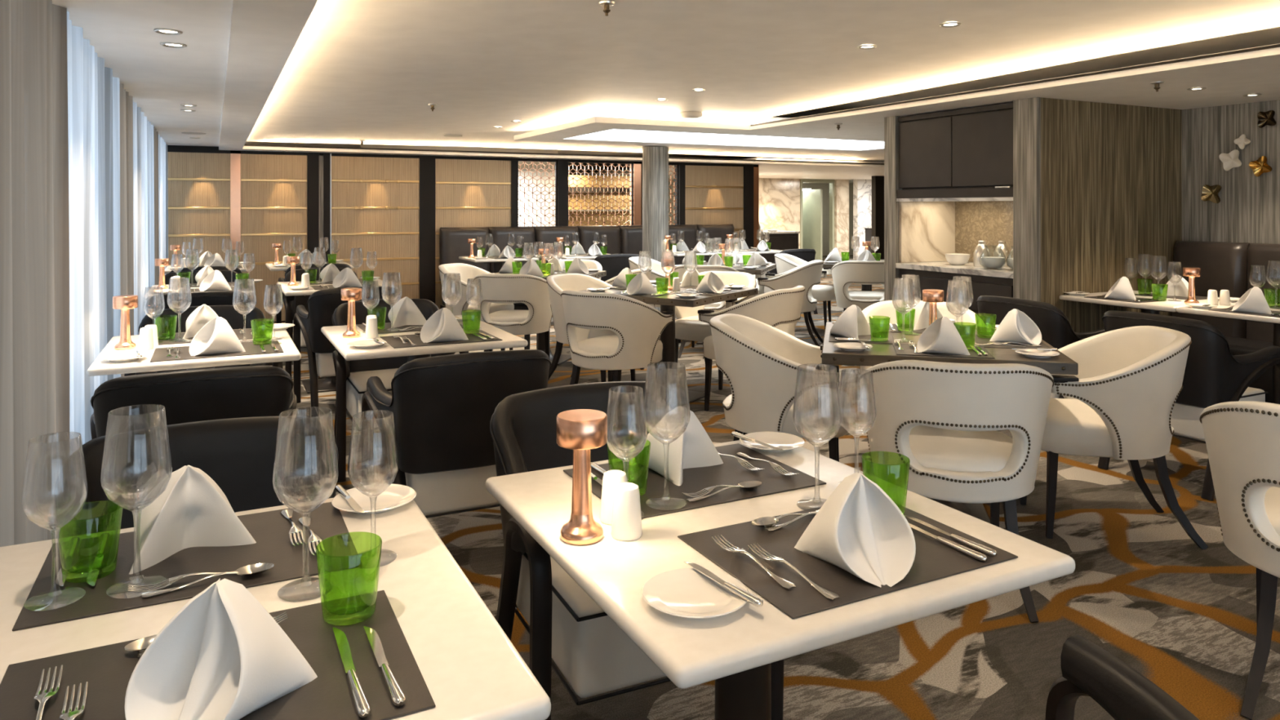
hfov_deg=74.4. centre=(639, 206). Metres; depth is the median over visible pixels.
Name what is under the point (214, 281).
folded napkin
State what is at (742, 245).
folded napkin
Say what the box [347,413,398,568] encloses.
wine glass
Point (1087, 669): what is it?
armchair
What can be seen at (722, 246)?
table lamp
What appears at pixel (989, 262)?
serving bowl
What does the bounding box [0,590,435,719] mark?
placemat
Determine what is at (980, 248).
carafe
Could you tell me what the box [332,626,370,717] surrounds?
knife
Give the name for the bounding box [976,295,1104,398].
armchair
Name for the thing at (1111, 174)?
wall
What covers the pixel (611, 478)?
shaker
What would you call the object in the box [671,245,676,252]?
shaker
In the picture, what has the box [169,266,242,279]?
armchair
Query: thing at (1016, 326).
folded napkin
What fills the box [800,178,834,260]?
door
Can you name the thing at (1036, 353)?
bread plate
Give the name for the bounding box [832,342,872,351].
bread plate
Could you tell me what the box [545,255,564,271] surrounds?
folded napkin
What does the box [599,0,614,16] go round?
sprinkler
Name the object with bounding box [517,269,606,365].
table
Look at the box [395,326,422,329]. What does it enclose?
fork
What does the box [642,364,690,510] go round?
wine glass
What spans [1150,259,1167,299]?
wine glass
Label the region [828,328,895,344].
placemat
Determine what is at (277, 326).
bread plate
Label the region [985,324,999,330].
bread plate
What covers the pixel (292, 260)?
table lamp
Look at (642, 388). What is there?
bowl
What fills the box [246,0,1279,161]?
ceiling
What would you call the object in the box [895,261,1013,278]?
countertop
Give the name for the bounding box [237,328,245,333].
fork
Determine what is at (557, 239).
table lamp
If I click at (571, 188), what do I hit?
shelf
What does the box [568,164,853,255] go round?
wall
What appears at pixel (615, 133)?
light
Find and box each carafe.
[973,240,990,266]
[993,240,1010,266]
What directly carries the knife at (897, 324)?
on the placemat at (921, 331)
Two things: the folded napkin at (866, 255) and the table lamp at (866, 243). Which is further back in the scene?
the table lamp at (866, 243)
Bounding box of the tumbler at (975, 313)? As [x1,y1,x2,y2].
[974,313,996,337]
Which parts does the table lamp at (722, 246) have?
stem, lamp shade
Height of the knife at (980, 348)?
0.011 m
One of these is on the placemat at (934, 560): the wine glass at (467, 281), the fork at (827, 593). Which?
the fork at (827, 593)
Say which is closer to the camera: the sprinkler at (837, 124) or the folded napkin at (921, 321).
the folded napkin at (921, 321)
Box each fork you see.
[34,665,62,719]
[59,681,87,719]
[127,570,235,592]
[137,612,288,657]
[166,346,173,356]
[174,347,180,359]
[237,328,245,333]
[280,509,306,545]
[298,516,326,555]
[392,334,408,343]
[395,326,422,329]
[400,336,417,345]
[681,484,731,497]
[711,534,795,589]
[717,451,764,471]
[736,452,799,475]
[747,542,839,599]
[764,511,817,531]
[871,328,896,332]
[893,339,903,350]
[908,342,919,353]
[958,327,969,333]
[972,342,1026,346]
[988,342,1041,346]
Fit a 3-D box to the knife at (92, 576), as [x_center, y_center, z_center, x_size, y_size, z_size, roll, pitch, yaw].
[-0.881,0.572,1.369,0.015,0.011,0.225,0,0,-27]
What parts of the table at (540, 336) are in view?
plate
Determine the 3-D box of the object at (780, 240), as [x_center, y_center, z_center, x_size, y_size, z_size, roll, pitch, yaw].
[2.030,0.910,16.553,2.220,0.840,0.700,0,0,-27]
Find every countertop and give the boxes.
[759,230,799,234]
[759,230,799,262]
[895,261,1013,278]
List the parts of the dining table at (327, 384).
plate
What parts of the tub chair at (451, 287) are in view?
nailhead trim, seat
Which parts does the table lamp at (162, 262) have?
stem, lamp shade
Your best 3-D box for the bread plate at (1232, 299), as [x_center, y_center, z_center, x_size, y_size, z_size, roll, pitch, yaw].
[3.627,0.572,5.189,0.157,0.016,0.157,0,0,-27]
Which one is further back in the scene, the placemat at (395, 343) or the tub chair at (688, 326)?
the tub chair at (688, 326)
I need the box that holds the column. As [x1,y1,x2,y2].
[642,146,668,311]
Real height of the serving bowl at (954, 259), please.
0.082 m
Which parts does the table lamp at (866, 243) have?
lamp shade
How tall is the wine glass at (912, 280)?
0.269 m
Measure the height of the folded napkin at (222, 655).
0.138 m
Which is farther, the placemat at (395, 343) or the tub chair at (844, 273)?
the tub chair at (844, 273)
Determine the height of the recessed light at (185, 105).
0.007 m
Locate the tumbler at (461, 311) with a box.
[461,311,481,333]
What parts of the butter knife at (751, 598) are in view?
blade, handle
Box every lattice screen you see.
[518,160,556,226]
[568,162,632,226]
[668,164,678,224]
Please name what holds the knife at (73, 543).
on the placemat at (270, 530)
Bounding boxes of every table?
[0,497,551,719]
[86,328,301,376]
[143,281,255,300]
[164,263,247,274]
[265,261,354,340]
[276,278,398,393]
[320,319,528,484]
[458,255,538,272]
[485,440,1075,719]
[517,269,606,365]
[545,253,608,259]
[578,282,758,406]
[662,250,726,257]
[670,262,776,344]
[712,248,782,254]
[820,321,1078,524]
[822,258,884,311]
[1059,290,1235,314]
[1176,302,1279,404]
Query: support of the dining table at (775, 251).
on the floor
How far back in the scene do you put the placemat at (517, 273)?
7.33 m
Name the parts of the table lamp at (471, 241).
stem, lamp shade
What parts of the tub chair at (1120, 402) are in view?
leg, leg, seat, nailhead trim, leg, nailhead trim, leg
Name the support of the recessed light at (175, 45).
in the ceiling at (159, 78)
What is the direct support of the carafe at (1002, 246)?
on the built-in cabinet at (954, 180)
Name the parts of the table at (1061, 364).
plate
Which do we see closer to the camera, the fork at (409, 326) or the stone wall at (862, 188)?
the fork at (409, 326)
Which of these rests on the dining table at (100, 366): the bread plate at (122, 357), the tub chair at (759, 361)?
the bread plate at (122, 357)
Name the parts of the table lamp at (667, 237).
stem, lamp shade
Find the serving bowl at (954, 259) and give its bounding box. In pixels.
[944,253,970,265]
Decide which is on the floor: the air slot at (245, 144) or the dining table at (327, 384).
the dining table at (327, 384)
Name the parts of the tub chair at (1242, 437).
nailhead trim, leg, leg, nailhead trim, seat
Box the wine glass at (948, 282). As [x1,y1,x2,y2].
[946,282,969,346]
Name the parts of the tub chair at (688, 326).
leg, seat, leg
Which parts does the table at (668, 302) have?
plate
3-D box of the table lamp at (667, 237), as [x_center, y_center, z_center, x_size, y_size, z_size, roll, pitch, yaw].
[0.347,0.472,10.713,0.089,0.214,0.089,0,0,16]
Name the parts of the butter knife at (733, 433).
handle, blade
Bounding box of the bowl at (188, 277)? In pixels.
[167,277,191,312]
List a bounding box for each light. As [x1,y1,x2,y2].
[153,28,182,35]
[160,42,186,48]
[180,104,196,106]
[180,109,195,111]
[578,128,884,147]
[655,98,667,101]
[692,88,705,91]
[857,44,876,48]
[939,22,960,27]
[1186,87,1206,90]
[1243,93,1262,97]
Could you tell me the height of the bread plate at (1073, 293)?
0.016 m
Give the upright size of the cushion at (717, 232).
0.655 m
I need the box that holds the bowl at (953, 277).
[951,277,973,308]
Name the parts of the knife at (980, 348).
handle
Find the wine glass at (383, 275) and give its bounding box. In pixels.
[381,275,402,330]
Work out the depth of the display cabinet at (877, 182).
17.81 m
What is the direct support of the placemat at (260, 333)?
on the dining table at (100, 366)
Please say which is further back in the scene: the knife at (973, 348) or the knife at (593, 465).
the knife at (973, 348)
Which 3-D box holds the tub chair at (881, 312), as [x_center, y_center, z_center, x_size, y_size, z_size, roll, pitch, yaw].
[1.440,0.927,4.336,0.662,0.826,0.634,0,0,16]
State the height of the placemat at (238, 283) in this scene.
0.003 m
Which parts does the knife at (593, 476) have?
handle, blade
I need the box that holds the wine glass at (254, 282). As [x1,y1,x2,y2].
[232,281,256,342]
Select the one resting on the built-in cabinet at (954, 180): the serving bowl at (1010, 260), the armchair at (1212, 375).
the serving bowl at (1010, 260)
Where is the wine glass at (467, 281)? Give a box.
[466,280,483,329]
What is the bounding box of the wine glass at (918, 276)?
[899,275,921,335]
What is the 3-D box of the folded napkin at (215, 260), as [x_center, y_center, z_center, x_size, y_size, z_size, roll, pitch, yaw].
[-4.015,0.508,7.936,0.190,0.138,0.163,0,0,34]
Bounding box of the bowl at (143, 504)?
[100,406,172,511]
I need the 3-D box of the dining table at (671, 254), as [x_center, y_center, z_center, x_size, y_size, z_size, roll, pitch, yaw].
[0.628,0.955,10.822,0.740,0.750,0.700,0,0,-27]
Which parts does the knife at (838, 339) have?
handle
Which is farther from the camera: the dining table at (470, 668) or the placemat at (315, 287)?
the placemat at (315, 287)
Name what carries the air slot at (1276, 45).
attached to the ceiling at (370, 71)
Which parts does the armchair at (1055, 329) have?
seat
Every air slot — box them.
[244,143,884,164]
[750,44,1279,126]
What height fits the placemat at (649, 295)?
0.003 m
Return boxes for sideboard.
[864,226,871,253]
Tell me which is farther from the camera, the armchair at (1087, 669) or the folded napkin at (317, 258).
the folded napkin at (317, 258)
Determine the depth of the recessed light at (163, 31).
3.21 m
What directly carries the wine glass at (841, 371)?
on the dining table at (737, 650)
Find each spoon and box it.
[124,616,276,652]
[142,563,274,597]
[685,480,761,502]
[751,509,819,527]
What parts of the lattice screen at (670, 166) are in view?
frame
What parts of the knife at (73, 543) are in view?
blade, handle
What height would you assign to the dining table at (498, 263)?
0.750 m
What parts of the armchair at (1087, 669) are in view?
arm frame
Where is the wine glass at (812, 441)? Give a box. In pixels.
[792,366,841,510]
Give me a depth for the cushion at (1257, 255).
5.53 m
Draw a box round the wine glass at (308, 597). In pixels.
[271,409,338,602]
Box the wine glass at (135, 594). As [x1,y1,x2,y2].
[100,406,172,599]
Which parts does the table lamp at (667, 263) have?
stem, lamp shade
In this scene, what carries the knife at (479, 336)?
on the placemat at (395, 343)
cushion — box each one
[439,226,489,280]
[488,226,535,272]
[534,226,579,267]
[577,225,621,260]
[619,225,642,256]
[668,224,698,266]
[697,224,734,262]
[1172,240,1249,338]
[1244,243,1279,342]
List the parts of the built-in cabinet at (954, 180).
cabinet door, panel, drawer, cabinet door, mirror panel, door handle, panel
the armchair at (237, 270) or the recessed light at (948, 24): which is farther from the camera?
the armchair at (237, 270)
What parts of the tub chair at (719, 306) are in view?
leg, leg, nailhead trim, seat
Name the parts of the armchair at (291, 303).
arm frame, seat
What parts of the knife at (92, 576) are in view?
blade, handle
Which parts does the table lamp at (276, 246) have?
stem, lamp shade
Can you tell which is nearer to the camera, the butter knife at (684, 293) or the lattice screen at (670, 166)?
the butter knife at (684, 293)
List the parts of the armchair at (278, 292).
arm frame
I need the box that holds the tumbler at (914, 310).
[895,310,915,331]
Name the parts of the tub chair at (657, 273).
nailhead trim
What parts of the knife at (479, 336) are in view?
handle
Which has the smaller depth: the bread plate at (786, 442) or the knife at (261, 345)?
the bread plate at (786, 442)
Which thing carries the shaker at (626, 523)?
on the dining table at (737, 650)
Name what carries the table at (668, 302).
on the floor
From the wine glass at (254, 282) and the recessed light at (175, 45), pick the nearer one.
the recessed light at (175, 45)
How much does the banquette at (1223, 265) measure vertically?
1.085 m
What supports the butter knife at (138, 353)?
on the bread plate at (122, 357)
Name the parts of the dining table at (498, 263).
support frame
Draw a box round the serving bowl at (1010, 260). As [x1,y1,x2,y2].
[1005,248,1013,270]
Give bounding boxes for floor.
[266,254,1279,719]
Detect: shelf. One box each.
[568,186,629,193]
[568,209,629,211]
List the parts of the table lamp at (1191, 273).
stem, lamp shade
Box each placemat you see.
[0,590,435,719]
[12,502,362,631]
[150,340,283,362]
[158,328,266,345]
[178,286,253,292]
[180,281,244,288]
[189,263,236,266]
[288,261,333,264]
[299,279,367,284]
[310,283,381,289]
[356,322,467,333]
[379,329,502,348]
[488,256,524,258]
[496,271,519,274]
[538,274,551,277]
[553,271,594,275]
[554,269,567,272]
[563,443,826,518]
[577,254,598,256]
[603,285,659,289]
[613,290,676,297]
[659,284,697,288]
[676,289,737,295]
[677,502,1017,618]
[679,263,707,265]
[685,251,717,253]
[725,262,746,265]
[736,264,768,267]
[749,249,774,251]
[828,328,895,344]
[885,323,969,334]
[893,342,995,358]
[968,333,1049,348]
[1085,295,1164,302]
[1136,292,1207,299]
[1208,307,1279,317]
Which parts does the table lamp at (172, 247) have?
stem, lamp shade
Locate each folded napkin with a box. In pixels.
[124,578,317,719]
[128,465,256,574]
[182,304,218,338]
[189,316,245,355]
[195,265,213,285]
[199,251,212,265]
[199,270,231,291]
[204,253,226,266]
[297,248,311,262]
[305,251,326,264]
[320,263,339,282]
[332,267,362,288]
[387,296,426,328]
[420,307,468,342]
[485,244,500,256]
[498,245,515,257]
[498,256,518,273]
[519,259,543,276]
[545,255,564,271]
[566,257,588,274]
[570,242,585,253]
[587,244,602,255]
[612,267,634,288]
[626,272,657,294]
[634,405,723,485]
[675,240,688,251]
[680,266,702,286]
[682,250,702,265]
[693,241,706,253]
[694,271,724,293]
[707,253,724,266]
[724,249,739,263]
[737,239,748,249]
[746,252,766,266]
[755,240,769,250]
[794,472,915,587]
[825,248,841,261]
[830,304,873,338]
[857,249,875,261]
[906,300,942,329]
[916,316,969,355]
[989,308,1041,345]
[1104,276,1136,300]
[1158,274,1188,297]
[1231,286,1271,314]
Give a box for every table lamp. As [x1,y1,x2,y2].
[112,294,137,350]
[155,257,168,289]
[169,244,181,267]
[271,243,281,265]
[286,256,299,286]
[341,288,362,337]
[467,238,475,257]
[537,248,548,273]
[555,237,563,255]
[556,408,607,545]
[661,258,674,290]
[664,235,671,252]
[719,243,728,266]
[726,234,733,250]
[862,240,871,249]
[922,288,943,325]
[1182,267,1200,303]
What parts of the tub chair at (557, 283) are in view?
leg, seat, leg, leg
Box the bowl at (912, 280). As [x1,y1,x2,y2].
[892,280,915,312]
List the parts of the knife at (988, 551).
blade, handle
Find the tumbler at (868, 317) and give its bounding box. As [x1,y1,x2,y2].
[868,316,890,341]
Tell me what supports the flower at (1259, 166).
attached to the wall at (1247, 211)
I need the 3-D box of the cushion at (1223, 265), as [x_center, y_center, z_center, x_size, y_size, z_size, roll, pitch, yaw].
[3.975,0.578,5.890,0.175,0.665,0.479,0,0,-27]
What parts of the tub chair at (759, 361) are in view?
nailhead trim, leg, nailhead trim, seat, leg, leg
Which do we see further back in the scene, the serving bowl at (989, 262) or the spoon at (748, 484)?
the serving bowl at (989, 262)
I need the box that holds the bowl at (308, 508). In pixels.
[271,409,338,515]
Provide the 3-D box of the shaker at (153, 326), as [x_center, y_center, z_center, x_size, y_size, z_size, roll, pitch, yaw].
[-2.031,0.536,3.500,0.056,0.088,0.056,0,0,-27]
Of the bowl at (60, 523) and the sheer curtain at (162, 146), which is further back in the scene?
the sheer curtain at (162, 146)
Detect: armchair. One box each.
[53,415,338,538]
[90,365,297,439]
[124,305,283,376]
[144,290,251,316]
[164,270,241,284]
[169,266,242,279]
[275,263,351,323]
[283,267,358,378]
[293,286,400,418]
[332,298,468,482]
[361,349,551,518]
[489,381,783,719]
[593,253,639,281]
[764,248,817,314]
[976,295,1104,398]
[1044,634,1199,719]
[1097,310,1279,500]
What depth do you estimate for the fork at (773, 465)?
1.84 m
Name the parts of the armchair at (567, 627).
arm frame, seat, arm frame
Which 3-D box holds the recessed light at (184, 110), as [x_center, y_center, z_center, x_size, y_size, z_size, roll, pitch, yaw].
[-3.132,-0.665,5.844,0.096,0.007,0.096,0,0,-27]
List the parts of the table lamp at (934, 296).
stem, lamp shade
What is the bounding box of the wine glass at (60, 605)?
[21,432,88,611]
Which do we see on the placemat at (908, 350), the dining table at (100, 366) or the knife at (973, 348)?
the knife at (973, 348)
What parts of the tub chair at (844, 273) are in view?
nailhead trim, seat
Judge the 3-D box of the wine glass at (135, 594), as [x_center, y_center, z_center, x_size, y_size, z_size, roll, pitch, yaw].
[-0.763,0.442,1.278,0.093,0.269,0.093,0,0,18]
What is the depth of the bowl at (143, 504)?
1.26 m
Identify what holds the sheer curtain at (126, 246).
hanging from the ceiling at (159, 78)
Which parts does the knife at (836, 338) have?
handle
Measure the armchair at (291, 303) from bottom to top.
0.820 m
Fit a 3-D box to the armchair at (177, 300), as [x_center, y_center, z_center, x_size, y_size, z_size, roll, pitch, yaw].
[-2.797,0.925,5.361,0.655,0.820,0.587,0,0,-26]
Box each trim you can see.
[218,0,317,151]
[241,146,884,168]
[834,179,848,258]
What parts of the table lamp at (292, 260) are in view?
stem, lamp shade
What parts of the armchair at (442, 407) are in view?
arm frame, seat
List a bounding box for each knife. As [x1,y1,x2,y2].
[55,536,79,586]
[86,532,109,586]
[135,350,142,358]
[165,331,170,339]
[258,343,266,352]
[270,342,278,351]
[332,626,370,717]
[334,484,364,512]
[363,626,405,706]
[371,337,386,344]
[469,332,486,340]
[477,332,494,339]
[591,462,640,494]
[591,472,602,485]
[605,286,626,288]
[684,293,703,294]
[684,561,763,606]
[731,431,783,450]
[835,337,885,340]
[836,337,885,341]
[860,341,869,349]
[888,322,894,329]
[895,322,901,330]
[904,515,997,556]
[908,523,987,561]
[970,346,982,355]
[975,346,987,355]
[985,322,997,328]
[1011,347,1057,351]
[1137,298,1156,302]
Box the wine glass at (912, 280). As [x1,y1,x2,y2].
[892,280,915,342]
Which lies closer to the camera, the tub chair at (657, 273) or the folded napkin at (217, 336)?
the folded napkin at (217, 336)
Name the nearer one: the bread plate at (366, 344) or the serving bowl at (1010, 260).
the bread plate at (366, 344)
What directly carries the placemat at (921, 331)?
on the table at (1061, 364)
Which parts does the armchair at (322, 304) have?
arm frame, seat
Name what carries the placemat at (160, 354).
on the dining table at (100, 366)
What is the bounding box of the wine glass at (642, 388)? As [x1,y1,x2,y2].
[606,388,647,519]
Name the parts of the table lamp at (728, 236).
stem, lamp shade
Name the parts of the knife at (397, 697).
blade, handle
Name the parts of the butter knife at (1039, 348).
handle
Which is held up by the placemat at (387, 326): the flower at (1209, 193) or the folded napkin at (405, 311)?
the folded napkin at (405, 311)
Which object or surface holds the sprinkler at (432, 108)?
attached to the ceiling at (370, 71)
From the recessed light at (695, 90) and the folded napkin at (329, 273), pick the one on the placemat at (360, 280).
the folded napkin at (329, 273)
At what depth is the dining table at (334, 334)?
3.60 m
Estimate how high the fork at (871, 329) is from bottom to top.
0.013 m
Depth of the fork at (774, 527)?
1.52 m
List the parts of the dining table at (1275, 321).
support frame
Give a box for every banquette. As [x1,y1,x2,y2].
[439,224,734,310]
[1172,240,1279,403]
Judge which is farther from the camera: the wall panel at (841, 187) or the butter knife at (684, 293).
the wall panel at (841, 187)
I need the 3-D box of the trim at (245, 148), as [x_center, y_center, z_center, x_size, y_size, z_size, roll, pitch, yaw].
[-0.258,-0.650,11.449,9.315,0.040,0.340,0,0,-27]
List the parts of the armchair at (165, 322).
arm frame, arm frame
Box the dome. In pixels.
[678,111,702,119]
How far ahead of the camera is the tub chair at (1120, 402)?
3.31 m
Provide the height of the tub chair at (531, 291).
0.826 m
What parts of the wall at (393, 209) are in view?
ribbed panel, brass rail, brass rail, brass rail, copper post, brass rail, brass rail, brass rail, brass rail, ribbed panel, dark post, grey post, dark post, ribbed panel, brass rail, brass rail, brass rail, brass rail, brass rail, dark post, ribbed panel, brass rail, brass rail, dark post, dark post, copper post, dark post, dark post, ribbed panel, brass rail, brass rail, brass rail, dark post, copper post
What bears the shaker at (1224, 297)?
on the dining table at (1275, 321)
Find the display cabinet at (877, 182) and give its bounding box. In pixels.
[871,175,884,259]
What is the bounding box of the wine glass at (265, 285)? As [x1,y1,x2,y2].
[262,284,283,340]
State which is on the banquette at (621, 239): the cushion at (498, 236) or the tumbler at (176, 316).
the cushion at (498, 236)
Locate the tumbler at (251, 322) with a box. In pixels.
[250,321,273,344]
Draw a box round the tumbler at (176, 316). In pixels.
[154,315,177,340]
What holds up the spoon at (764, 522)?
on the placemat at (934, 560)
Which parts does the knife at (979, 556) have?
blade, handle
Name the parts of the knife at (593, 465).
handle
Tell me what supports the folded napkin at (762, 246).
on the placemat at (750, 250)
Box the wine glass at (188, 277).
[167,277,191,342]
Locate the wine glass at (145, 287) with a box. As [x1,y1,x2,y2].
[142,287,164,319]
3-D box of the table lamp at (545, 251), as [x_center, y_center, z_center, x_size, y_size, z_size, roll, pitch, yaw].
[-0.838,0.472,7.321,0.089,0.214,0.089,0,0,43]
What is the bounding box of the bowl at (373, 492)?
[347,413,398,496]
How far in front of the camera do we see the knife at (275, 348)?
3.40 m
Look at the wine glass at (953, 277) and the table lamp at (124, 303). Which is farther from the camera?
the wine glass at (953, 277)
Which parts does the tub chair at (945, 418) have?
nailhead trim, seat, nailhead trim, leg, leg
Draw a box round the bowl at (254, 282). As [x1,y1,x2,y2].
[232,281,256,312]
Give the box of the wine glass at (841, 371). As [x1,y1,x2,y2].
[836,370,876,440]
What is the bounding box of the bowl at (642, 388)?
[606,388,647,460]
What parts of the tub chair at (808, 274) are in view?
nailhead trim, leg, nailhead trim, leg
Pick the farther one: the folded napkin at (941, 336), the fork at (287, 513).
the folded napkin at (941, 336)
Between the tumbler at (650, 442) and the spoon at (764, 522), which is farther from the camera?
the tumbler at (650, 442)
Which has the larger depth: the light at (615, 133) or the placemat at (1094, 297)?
the light at (615, 133)
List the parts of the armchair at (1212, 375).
arm frame, seat, arm frame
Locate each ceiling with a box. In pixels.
[52,0,232,146]
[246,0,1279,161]
[573,157,884,182]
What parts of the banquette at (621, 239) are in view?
seat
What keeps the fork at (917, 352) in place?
on the placemat at (908, 350)
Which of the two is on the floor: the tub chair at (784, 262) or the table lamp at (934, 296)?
the tub chair at (784, 262)
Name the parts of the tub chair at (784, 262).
seat, leg, leg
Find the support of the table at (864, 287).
on the floor
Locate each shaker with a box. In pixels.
[137,327,154,350]
[144,324,158,346]
[169,276,178,289]
[173,275,181,288]
[181,257,187,267]
[282,256,288,264]
[301,274,309,285]
[364,315,377,333]
[364,317,377,338]
[477,249,482,257]
[547,263,554,273]
[564,248,569,254]
[600,470,626,524]
[610,482,642,541]
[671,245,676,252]
[672,277,679,290]
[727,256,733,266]
[734,244,738,250]
[1207,289,1217,305]
[1219,289,1230,305]
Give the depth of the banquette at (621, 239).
10.99 m
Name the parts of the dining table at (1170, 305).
support frame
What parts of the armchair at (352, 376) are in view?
arm frame, seat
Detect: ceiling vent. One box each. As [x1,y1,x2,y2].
[181,132,206,134]
[444,134,462,137]
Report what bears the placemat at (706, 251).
on the dining table at (671, 254)
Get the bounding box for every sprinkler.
[427,103,436,111]
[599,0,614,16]
[834,123,842,129]
[1150,80,1164,91]
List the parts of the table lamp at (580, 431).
stem, lamp shade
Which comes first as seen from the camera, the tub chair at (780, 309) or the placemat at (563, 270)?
the tub chair at (780, 309)
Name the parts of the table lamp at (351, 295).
stem, lamp shade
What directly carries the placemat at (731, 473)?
on the dining table at (737, 650)
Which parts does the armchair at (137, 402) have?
arm frame, arm frame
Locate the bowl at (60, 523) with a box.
[21,432,88,530]
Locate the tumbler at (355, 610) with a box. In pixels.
[315,536,382,626]
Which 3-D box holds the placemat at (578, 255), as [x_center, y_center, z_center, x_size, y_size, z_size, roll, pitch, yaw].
[-0.543,0.578,10.014,0.360,0.003,0.275,0,0,-27]
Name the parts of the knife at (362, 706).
blade, handle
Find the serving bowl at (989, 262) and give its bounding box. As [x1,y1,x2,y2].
[978,244,1007,269]
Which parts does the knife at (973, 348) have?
handle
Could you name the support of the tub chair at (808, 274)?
on the floor
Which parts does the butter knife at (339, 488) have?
handle, blade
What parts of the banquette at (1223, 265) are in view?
seat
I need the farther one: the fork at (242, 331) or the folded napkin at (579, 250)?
the folded napkin at (579, 250)
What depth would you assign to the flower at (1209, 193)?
5.96 m
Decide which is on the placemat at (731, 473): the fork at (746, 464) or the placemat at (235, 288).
the fork at (746, 464)
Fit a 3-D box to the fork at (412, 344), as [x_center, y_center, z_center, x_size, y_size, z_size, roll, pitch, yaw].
[-0.983,0.570,3.588,0.022,0.013,0.205,0,0,-29]
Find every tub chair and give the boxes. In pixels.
[438,262,514,351]
[472,273,552,359]
[536,259,602,348]
[546,273,635,382]
[560,289,674,385]
[604,266,652,369]
[628,256,681,342]
[671,264,738,357]
[675,271,756,390]
[697,285,804,411]
[709,313,850,462]
[719,253,767,297]
[757,259,823,346]
[774,253,834,332]
[831,260,884,311]
[857,360,1053,622]
[859,300,986,373]
[1019,325,1208,549]
[1199,400,1279,719]
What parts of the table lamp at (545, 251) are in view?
stem, lamp shade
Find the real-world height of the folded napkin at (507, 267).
0.138 m
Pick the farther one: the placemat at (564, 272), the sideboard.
the sideboard
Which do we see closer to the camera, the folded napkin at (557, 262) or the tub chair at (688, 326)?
the tub chair at (688, 326)
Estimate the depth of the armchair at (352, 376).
4.46 m
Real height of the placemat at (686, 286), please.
0.003 m
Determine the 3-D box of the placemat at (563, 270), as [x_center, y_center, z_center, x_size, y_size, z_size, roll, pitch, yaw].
[-0.770,0.578,7.593,0.360,0.003,0.275,0,0,14]
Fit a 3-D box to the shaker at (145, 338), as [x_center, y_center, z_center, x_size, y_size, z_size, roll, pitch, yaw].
[-2.008,0.536,3.427,0.056,0.088,0.056,0,0,-27]
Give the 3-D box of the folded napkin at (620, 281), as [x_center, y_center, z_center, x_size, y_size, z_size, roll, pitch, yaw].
[-0.119,0.508,6.075,0.163,0.138,0.190,0,0,22]
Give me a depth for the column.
10.66 m
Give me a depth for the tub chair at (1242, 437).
2.27 m
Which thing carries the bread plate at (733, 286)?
on the table at (668, 302)
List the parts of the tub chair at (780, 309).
leg, seat, nailhead trim, nailhead trim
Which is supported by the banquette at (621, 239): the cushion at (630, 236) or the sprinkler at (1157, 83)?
the cushion at (630, 236)
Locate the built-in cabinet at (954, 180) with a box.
[884,97,1040,315]
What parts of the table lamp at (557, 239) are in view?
lamp shade, stem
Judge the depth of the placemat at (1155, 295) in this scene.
5.40 m
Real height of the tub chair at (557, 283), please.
0.826 m
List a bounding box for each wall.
[167,145,759,323]
[360,144,558,226]
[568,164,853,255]
[759,177,799,248]
[853,179,871,258]
[1040,97,1182,332]
[1182,99,1279,244]
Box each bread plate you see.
[99,352,147,362]
[150,289,176,293]
[167,266,186,270]
[234,262,250,264]
[240,279,262,282]
[258,323,294,330]
[272,264,289,266]
[287,285,311,289]
[328,259,343,262]
[331,484,416,513]
[346,339,386,348]
[360,276,380,279]
[455,315,479,321]
[473,257,485,259]
[586,288,608,292]
[588,269,601,271]
[641,568,748,618]
[649,280,661,284]
[675,293,699,297]
[724,284,746,288]
[739,431,804,452]
[742,266,759,269]
[823,261,839,263]
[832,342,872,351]
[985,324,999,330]
[1015,348,1060,358]
[1064,291,1089,295]
[1185,302,1217,308]
[1217,297,1239,302]
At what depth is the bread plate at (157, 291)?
5.64 m
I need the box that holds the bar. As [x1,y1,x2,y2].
[568,174,629,226]
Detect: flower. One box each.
[1200,184,1221,203]
[1218,149,1241,170]
[1234,133,1250,149]
[1248,155,1272,176]
[1257,110,1276,128]
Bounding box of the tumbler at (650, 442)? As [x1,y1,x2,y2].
[606,442,650,496]
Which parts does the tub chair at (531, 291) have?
nailhead trim, nailhead trim, seat, leg, leg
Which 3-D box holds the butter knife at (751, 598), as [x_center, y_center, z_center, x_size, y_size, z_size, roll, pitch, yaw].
[0.123,0.560,1.260,0.015,0.011,0.175,0,0,-33]
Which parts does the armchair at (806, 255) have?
seat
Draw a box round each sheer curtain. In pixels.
[0,0,69,546]
[66,11,120,456]
[120,83,133,376]
[133,102,154,335]
[153,126,159,284]
[158,134,168,275]
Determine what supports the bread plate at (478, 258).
on the dining table at (498, 263)
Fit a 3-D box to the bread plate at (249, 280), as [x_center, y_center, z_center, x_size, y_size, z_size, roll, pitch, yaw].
[-2.980,0.572,6.472,0.157,0.016,0.157,0,0,-27]
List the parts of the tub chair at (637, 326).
leg, nailhead trim, leg, leg, seat, leg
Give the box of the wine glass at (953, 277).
[951,277,973,338]
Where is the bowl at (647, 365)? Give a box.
[642,364,690,443]
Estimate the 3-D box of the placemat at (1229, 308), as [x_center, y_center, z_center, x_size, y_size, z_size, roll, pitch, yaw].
[3.386,0.578,4.624,0.275,0.003,0.360,0,0,-27]
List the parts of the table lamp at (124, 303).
stem, lamp shade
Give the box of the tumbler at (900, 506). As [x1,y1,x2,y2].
[861,456,910,511]
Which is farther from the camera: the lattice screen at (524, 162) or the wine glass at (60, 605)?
the lattice screen at (524, 162)
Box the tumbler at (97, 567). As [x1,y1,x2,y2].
[55,503,122,582]
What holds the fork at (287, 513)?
on the placemat at (270, 530)
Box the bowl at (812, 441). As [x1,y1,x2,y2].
[792,366,841,444]
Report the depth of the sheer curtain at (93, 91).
3.39 m

